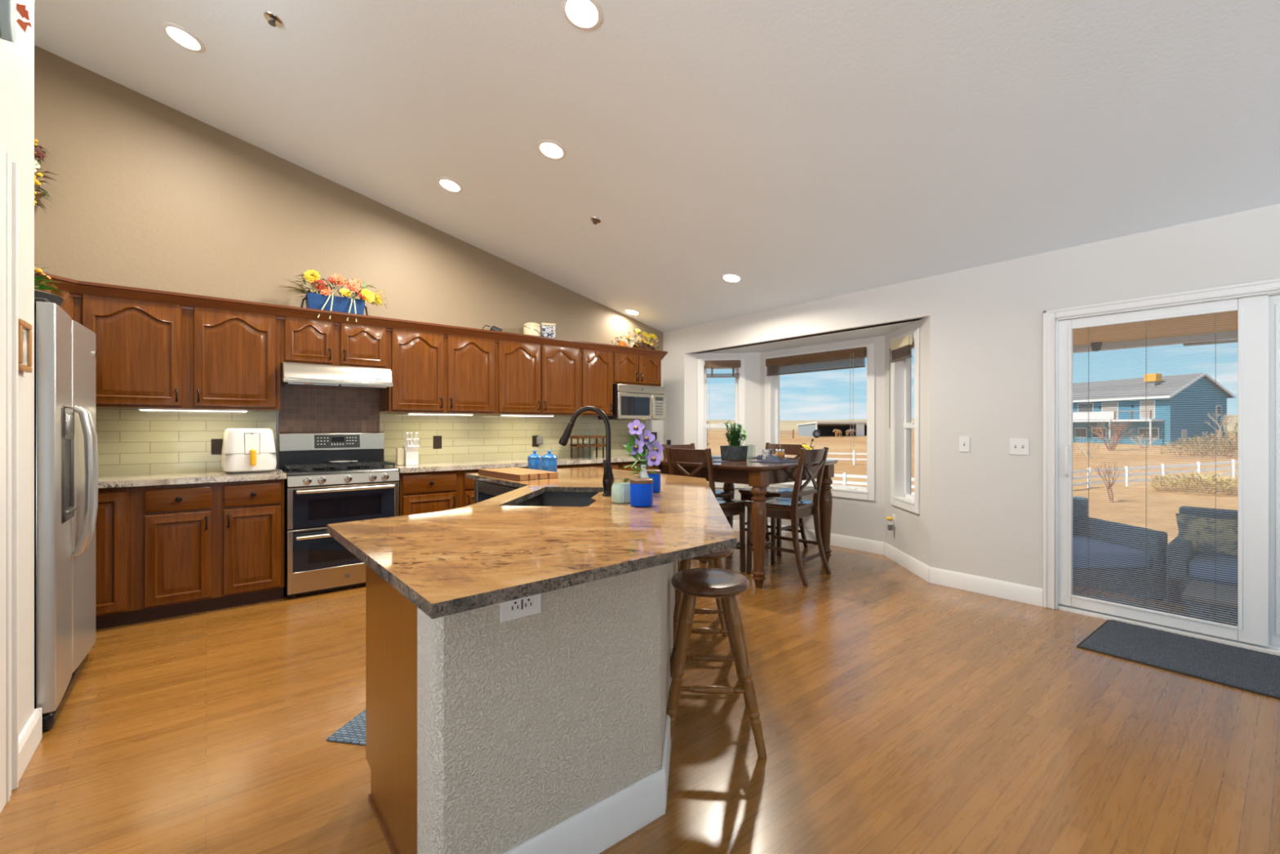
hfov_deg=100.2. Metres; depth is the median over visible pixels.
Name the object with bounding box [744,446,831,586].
dining chair
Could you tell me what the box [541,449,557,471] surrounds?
canister
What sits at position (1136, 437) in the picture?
bare tree
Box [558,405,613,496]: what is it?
faucet
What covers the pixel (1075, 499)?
outdoor sofa
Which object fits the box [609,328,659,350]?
flower arrangement
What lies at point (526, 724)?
wall
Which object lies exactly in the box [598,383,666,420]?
microwave
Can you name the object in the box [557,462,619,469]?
base cabinet
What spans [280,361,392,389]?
range hood
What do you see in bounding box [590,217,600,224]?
sprinkler
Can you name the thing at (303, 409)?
backsplash
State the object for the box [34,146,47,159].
flower
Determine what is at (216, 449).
receptacle
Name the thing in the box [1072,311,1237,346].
ceiling
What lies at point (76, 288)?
crown molding
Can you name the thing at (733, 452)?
potted plant
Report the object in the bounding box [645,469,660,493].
candle jar
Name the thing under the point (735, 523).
baseboard
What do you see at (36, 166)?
flower
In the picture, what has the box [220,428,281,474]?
air fryer
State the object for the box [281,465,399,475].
cooktop
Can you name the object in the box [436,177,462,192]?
recessed light
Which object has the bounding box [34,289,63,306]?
bowl
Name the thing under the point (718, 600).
bar stool
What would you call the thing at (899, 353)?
window blind
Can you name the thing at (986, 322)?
wall
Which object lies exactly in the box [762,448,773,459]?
mug
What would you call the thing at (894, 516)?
wall outlet
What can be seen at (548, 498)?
sink
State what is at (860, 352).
window blind
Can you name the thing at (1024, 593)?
baseboard
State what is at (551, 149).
recessed light
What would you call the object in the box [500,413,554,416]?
light
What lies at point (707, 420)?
shrub
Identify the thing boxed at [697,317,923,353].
ceiling
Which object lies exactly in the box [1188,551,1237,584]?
seat cushion
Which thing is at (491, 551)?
countertop
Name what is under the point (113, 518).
base cabinet
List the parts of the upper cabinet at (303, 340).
door, handle, handle, door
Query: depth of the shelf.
5.79 m
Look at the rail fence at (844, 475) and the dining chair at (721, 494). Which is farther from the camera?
the rail fence at (844, 475)
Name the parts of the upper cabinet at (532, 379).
door, door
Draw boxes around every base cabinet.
[95,486,130,629]
[129,479,284,623]
[365,564,417,853]
[398,470,457,515]
[457,466,528,507]
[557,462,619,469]
[619,460,648,471]
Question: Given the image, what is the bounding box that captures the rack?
[569,435,605,458]
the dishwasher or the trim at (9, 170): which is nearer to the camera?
the trim at (9, 170)
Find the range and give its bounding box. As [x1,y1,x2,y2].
[278,431,399,598]
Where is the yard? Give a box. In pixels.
[707,430,1237,544]
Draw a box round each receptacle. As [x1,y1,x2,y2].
[214,440,220,445]
[214,447,220,452]
[510,595,533,613]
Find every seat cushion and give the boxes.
[1072,535,1151,568]
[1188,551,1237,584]
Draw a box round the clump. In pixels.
[1146,470,1237,495]
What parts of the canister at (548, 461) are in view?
lid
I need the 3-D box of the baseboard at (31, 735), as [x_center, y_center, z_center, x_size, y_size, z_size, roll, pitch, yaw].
[-2.332,1.176,1.950,0.152,0.127,0.366,0,0,-39]
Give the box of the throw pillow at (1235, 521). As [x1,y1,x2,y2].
[1175,513,1237,556]
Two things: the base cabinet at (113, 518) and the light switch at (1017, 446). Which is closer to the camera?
the base cabinet at (113, 518)
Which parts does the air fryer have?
handle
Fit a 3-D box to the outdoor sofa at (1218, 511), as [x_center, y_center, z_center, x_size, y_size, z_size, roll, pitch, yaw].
[4.931,1.058,3.715,0.800,0.765,1.750,0,0,-39]
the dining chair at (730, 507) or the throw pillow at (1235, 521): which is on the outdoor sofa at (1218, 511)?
the throw pillow at (1235, 521)
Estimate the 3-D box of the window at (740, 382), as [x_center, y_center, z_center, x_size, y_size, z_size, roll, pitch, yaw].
[0.984,-0.055,6.505,0.571,1.556,0.162,0,0,7]
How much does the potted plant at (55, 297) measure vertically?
0.269 m
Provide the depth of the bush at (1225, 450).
46.01 m
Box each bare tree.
[1074,440,1103,458]
[1085,418,1135,450]
[1090,461,1119,502]
[1126,432,1159,448]
[1205,411,1232,444]
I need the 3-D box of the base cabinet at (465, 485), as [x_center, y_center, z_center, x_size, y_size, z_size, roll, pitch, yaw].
[-1.353,0.804,5.099,0.920,0.872,0.534,0,0,-39]
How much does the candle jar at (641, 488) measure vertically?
0.112 m
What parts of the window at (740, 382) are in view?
sash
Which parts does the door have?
handle, fixed panel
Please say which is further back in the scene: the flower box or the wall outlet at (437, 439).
the wall outlet at (437, 439)
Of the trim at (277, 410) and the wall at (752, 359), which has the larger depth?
the wall at (752, 359)
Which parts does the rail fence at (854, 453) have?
rail, rail, post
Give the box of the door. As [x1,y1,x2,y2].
[1043,277,1279,655]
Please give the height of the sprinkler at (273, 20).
0.042 m
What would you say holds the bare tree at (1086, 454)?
on the yard
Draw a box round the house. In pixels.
[1072,373,1235,445]
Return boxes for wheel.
[812,429,820,437]
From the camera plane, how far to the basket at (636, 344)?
6.17 m
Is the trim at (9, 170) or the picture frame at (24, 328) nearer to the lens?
the trim at (9, 170)
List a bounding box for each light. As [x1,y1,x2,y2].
[137,407,248,412]
[161,22,204,53]
[407,412,473,415]
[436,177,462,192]
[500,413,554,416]
[537,139,566,159]
[560,0,603,31]
[623,308,640,315]
[720,272,742,282]
[1090,342,1102,351]
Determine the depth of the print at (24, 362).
1.95 m
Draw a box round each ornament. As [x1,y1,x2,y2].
[0,0,31,42]
[802,438,814,449]
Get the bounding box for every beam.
[1072,330,1237,353]
[1182,339,1237,346]
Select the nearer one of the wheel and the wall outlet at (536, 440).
the wall outlet at (536, 440)
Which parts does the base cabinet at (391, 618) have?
frame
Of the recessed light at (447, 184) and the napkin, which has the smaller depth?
the recessed light at (447, 184)
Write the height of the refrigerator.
1.765 m
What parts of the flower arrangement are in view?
flower, flower, flower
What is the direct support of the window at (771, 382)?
in the wall at (855, 517)
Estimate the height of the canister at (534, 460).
0.161 m
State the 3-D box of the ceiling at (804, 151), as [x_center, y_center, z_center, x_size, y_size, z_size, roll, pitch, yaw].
[-0.747,-2.505,-0.142,10.660,2.657,9.720,0,0,-39]
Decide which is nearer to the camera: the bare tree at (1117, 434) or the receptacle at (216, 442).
the receptacle at (216, 442)
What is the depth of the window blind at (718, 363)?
6.39 m
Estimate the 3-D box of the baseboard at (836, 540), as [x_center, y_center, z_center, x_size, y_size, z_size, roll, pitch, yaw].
[1.906,1.177,5.800,0.015,0.125,1.498,0,0,-39]
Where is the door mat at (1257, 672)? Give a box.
[1076,619,1279,699]
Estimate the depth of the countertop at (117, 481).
3.54 m
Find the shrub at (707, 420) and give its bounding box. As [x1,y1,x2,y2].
[706,420,709,448]
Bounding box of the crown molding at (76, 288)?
[34,270,667,359]
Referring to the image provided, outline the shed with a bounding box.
[796,422,866,436]
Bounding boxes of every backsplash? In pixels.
[95,407,645,475]
[278,384,379,431]
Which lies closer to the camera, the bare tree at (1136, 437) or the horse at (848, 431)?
the bare tree at (1136, 437)
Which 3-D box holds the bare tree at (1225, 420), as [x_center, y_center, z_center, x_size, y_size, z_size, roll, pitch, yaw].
[67.200,0.115,62.179,3.048,4.232,2.367,0,0,-39]
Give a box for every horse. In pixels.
[832,428,841,436]
[845,428,855,436]
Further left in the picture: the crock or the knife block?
the knife block
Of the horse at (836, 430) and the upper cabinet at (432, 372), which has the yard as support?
the horse at (836, 430)
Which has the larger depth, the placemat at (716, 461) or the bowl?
the placemat at (716, 461)
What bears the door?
in the wall at (986, 322)
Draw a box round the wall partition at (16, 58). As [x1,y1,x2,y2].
[0,0,34,734]
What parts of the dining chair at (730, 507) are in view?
leg, rail, leg, seat rail, seat, leg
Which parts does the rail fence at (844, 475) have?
post, rail, rail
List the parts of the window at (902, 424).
sash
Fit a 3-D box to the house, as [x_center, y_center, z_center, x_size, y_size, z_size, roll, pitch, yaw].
[63.450,-1.610,75.575,12.061,10.200,24.900,0,0,-14]
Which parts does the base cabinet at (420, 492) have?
drawer, door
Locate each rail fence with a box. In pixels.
[785,450,866,464]
[802,472,914,494]
[1072,459,1237,488]
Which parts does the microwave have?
door, handle, control panel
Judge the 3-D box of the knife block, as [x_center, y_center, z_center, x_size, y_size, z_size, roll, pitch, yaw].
[-2.021,0.183,4.652,0.163,0.286,0.183,0,0,-33]
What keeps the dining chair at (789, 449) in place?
on the floor
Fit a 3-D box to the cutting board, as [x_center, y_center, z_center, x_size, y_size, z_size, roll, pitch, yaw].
[-0.824,0.306,3.580,0.290,0.036,0.570,0,0,-41]
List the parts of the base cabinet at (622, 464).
drawer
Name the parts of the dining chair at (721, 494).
leg, rail, seat, leg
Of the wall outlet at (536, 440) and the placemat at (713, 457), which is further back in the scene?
the wall outlet at (536, 440)
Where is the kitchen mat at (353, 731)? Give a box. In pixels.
[326,708,365,745]
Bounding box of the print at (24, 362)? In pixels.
[21,327,26,365]
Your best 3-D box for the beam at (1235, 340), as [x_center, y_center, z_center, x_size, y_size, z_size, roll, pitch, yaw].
[4.925,-0.787,3.928,1.023,0.345,1.023,0,0,1]
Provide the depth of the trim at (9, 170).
1.77 m
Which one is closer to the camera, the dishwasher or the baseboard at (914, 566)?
the dishwasher
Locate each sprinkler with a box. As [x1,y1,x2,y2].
[263,11,283,26]
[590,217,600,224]
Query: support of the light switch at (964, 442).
attached to the wall at (986, 322)
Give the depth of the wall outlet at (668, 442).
6.70 m
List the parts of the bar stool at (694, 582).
leg, leg, seat, leg, leg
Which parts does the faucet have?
spout, lever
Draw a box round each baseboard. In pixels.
[18,706,42,781]
[502,768,665,853]
[661,676,671,809]
[732,520,746,531]
[768,522,884,555]
[883,542,929,582]
[928,566,1043,606]
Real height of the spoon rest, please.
0.013 m
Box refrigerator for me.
[34,297,98,731]
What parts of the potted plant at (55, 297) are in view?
flower, flower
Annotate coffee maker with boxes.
[636,431,658,454]
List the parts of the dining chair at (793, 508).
leg, leg, seat, seat rail, leg, rail, rail, leg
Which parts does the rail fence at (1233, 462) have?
post, post, rail, rail, rail, post, post, post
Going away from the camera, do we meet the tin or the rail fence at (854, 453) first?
the tin
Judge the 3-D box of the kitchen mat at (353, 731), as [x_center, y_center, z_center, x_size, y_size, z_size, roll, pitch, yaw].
[-0.934,1.235,2.555,0.460,0.010,0.965,0,0,10]
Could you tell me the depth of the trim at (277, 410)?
4.22 m
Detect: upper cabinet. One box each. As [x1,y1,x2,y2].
[34,285,74,320]
[74,294,280,409]
[280,316,389,368]
[379,328,496,413]
[496,340,580,415]
[580,349,613,415]
[613,352,661,386]
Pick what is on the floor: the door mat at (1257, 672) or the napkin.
the door mat at (1257, 672)
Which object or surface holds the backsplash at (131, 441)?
attached to the wall at (146, 193)
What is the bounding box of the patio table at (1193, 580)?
[1181,579,1237,624]
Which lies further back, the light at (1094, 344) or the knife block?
the light at (1094, 344)
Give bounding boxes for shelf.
[569,435,605,447]
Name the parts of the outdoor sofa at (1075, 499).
backrest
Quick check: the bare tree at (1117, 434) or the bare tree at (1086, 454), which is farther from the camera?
the bare tree at (1117, 434)
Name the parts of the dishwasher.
dark door panel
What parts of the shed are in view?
post, panel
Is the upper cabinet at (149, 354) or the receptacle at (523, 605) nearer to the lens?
the receptacle at (523, 605)
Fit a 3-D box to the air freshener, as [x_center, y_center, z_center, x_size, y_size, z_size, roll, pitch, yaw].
[2.330,0.890,4.994,0.065,0.129,0.060,0,0,4]
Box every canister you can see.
[527,449,541,470]
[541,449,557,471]
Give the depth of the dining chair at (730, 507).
4.49 m
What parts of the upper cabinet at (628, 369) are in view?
door, door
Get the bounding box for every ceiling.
[34,0,1279,332]
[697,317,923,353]
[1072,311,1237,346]
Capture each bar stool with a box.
[666,568,766,758]
[672,547,740,681]
[677,559,727,635]
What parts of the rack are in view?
post, post, post, post, post, post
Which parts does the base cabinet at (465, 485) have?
door, drawer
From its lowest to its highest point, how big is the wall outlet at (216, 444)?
0.115 m
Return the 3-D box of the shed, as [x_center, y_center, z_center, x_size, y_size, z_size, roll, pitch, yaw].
[41.933,0.301,105.432,20.450,2.850,7.200,0,0,-14]
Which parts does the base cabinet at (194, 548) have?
drawer, door, knob, handle, handle, drawer, door, knob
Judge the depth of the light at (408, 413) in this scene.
4.78 m
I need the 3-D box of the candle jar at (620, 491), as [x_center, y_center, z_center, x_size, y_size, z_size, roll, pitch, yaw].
[-0.081,0.272,2.331,0.089,0.108,0.089,0,0,-39]
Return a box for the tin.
[540,322,555,337]
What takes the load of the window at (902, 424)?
in the wall at (911, 535)
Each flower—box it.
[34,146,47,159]
[34,156,40,172]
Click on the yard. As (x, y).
(843, 444)
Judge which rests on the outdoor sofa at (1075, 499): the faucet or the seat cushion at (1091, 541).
the seat cushion at (1091, 541)
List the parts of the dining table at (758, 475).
leg, leg, leg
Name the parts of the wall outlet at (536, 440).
plate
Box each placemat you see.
[711,456,720,458]
[712,460,728,462]
[749,460,798,463]
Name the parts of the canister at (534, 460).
lid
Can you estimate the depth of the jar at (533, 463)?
3.91 m
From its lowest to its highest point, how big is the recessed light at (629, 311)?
0.048 m
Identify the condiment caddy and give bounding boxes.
[774,444,787,459]
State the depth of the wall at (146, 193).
4.03 m
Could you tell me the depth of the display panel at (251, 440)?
3.82 m
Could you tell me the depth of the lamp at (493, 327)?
5.09 m
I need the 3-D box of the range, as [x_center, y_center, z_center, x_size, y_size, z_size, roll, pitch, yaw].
[-2.378,0.637,4.244,0.766,1.205,0.571,0,0,-39]
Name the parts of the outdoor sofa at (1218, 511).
arm, backrest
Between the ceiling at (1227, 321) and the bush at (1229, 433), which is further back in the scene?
the bush at (1229, 433)
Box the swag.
[34,138,58,213]
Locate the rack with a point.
(583, 437)
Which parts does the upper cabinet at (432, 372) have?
door, door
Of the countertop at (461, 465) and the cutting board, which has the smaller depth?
the cutting board
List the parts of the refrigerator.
freezer door, dispenser panel, handle, fridge door, handle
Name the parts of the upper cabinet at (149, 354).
door, handle, handle, door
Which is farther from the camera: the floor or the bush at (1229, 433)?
the bush at (1229, 433)
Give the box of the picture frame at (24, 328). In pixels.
[18,318,31,373]
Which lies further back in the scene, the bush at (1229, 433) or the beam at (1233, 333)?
the bush at (1229, 433)
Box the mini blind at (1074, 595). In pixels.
[1072,312,1237,624]
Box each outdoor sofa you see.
[1072,496,1167,601]
[1166,506,1237,605]
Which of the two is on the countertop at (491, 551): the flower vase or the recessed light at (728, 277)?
the flower vase
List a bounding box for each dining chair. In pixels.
[662,443,733,526]
[665,446,747,572]
[738,442,808,555]
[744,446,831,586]
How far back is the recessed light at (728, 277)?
4.92 m
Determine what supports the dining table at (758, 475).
on the floor
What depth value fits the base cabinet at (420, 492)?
4.46 m
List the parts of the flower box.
handle, flower, flower, flower, flower, flower, flower, flower, flower, flower, flower, flower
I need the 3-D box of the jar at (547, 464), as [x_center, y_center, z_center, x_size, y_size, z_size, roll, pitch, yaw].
[-0.644,0.270,3.803,0.110,0.112,0.110,0,0,-39]
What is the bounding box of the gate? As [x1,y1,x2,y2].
[779,429,794,438]
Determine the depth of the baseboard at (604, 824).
1.57 m
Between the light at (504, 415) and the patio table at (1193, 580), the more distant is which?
the light at (504, 415)
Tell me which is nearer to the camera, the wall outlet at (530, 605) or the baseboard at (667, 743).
the wall outlet at (530, 605)
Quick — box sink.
[513,491,599,506]
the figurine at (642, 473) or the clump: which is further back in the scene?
the clump
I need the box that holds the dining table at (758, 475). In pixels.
[644,455,838,587]
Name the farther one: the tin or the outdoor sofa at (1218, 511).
the tin
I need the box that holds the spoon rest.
[328,460,357,462]
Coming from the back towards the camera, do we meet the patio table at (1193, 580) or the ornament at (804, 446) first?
the ornament at (804, 446)
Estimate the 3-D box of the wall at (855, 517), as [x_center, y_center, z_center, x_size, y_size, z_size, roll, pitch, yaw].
[1.966,0.170,5.848,0.140,2.140,1.510,0,0,-39]
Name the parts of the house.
pane, pane, pane, pane, balcony post, balcony rail, balcony rail, pane, pane, balcony post, pane, pane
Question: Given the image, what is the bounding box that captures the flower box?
[278,269,388,321]
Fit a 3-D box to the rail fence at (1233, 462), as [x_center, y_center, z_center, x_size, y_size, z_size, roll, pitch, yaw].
[31.270,2.577,31.406,28.068,2.418,2.037,0,0,-15]
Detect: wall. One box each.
[34,44,663,455]
[417,560,677,853]
[662,204,1279,588]
[684,352,759,520]
[760,335,884,542]
[884,315,929,566]
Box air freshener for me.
[885,515,893,530]
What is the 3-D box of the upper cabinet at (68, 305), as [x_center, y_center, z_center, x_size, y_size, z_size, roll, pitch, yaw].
[-3.673,-0.495,3.085,0.432,0.729,0.832,0,0,24]
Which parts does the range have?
leg, burner, burner knob, door handle, burner knob, oven door, kick plate, door glass, burner, control panel, oven door, door glass, door handle, burner knob, burner knob, burner, burner knob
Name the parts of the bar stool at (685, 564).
leg, leg, seat, leg, leg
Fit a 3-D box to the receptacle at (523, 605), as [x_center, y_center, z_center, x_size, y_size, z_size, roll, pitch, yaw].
[-0.311,0.465,1.412,0.068,0.034,0.003,0,0,-39]
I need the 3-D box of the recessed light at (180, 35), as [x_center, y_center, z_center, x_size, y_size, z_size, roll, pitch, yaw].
[-2.660,-2.272,3.122,0.191,0.048,0.195,0,0,-33]
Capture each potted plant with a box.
[34,266,69,306]
[720,421,747,461]
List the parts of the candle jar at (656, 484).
wooden lid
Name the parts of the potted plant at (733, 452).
pot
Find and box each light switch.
[959,436,969,452]
[1009,438,1028,454]
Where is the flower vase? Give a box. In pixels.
[623,417,663,482]
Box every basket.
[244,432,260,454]
[632,342,647,348]
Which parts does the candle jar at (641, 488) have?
wooden lid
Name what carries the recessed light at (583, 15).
in the ceiling at (804, 151)
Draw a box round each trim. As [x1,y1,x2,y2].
[0,144,18,813]
[276,409,278,469]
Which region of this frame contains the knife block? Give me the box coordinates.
[395,432,419,465]
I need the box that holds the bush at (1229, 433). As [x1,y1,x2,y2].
[1186,430,1237,453]
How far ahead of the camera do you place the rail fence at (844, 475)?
28.51 m
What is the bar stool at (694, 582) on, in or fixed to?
on the floor
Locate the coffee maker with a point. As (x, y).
(655, 433)
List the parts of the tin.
lid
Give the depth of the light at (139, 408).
3.70 m
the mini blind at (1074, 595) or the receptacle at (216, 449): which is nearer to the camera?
the mini blind at (1074, 595)
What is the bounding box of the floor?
[0,531,1279,853]
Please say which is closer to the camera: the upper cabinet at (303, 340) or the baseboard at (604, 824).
the baseboard at (604, 824)
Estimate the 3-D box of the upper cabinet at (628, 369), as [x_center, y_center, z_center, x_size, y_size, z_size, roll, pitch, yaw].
[-0.107,-0.674,6.232,0.708,0.372,0.372,0,0,-39]
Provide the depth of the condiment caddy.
4.92 m
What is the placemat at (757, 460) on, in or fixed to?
on the dining table at (758, 475)
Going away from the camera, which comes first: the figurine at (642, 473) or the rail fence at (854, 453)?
the figurine at (642, 473)
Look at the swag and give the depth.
3.37 m
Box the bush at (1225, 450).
[1157,435,1237,457]
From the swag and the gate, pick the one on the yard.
the gate
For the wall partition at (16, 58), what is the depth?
2.01 m
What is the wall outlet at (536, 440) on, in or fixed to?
attached to the wall at (146, 193)
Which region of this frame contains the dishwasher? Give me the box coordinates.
[474,480,518,503]
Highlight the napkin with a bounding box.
[760,454,789,462]
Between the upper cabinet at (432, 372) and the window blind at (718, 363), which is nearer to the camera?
the upper cabinet at (432, 372)
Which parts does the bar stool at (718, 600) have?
leg, leg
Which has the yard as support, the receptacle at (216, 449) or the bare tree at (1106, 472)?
the bare tree at (1106, 472)
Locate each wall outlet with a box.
[211,438,222,454]
[433,435,441,448]
[500,593,541,622]
[532,435,542,446]
[666,440,671,444]
[892,513,896,527]
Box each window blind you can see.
[705,360,740,438]
[765,346,866,462]
[888,334,912,428]
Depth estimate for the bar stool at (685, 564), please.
2.69 m
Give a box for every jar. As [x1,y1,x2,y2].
[528,457,541,470]
[541,458,557,471]
[611,477,630,503]
[629,477,653,506]
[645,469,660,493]
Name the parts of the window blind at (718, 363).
pull cord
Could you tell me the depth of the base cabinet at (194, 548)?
3.56 m
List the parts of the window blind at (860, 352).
pull cord, pull cord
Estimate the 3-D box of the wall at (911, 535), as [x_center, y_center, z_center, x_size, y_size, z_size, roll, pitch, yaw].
[2.426,0.170,4.751,0.140,2.140,0.927,0,0,4]
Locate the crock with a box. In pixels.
[523,322,540,336]
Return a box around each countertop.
[97,469,286,488]
[327,466,737,618]
[385,454,663,472]
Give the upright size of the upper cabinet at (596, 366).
0.729 m
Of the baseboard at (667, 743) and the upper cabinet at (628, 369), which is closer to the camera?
the baseboard at (667, 743)
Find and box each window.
[697,358,745,488]
[764,343,875,501]
[890,328,919,514]
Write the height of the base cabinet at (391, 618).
0.886 m
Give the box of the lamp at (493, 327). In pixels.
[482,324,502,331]
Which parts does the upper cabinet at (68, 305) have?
frame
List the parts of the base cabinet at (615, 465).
drawer, drawer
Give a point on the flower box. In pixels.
(326, 301)
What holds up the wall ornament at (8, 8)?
attached to the wall partition at (16, 58)
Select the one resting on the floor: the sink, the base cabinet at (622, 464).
the base cabinet at (622, 464)
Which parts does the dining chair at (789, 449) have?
leg, seat, seat rail, leg, leg, rail, leg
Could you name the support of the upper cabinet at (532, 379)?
attached to the wall at (146, 193)
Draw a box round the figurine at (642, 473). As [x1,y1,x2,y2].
[638,464,648,478]
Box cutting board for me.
[478,466,558,480]

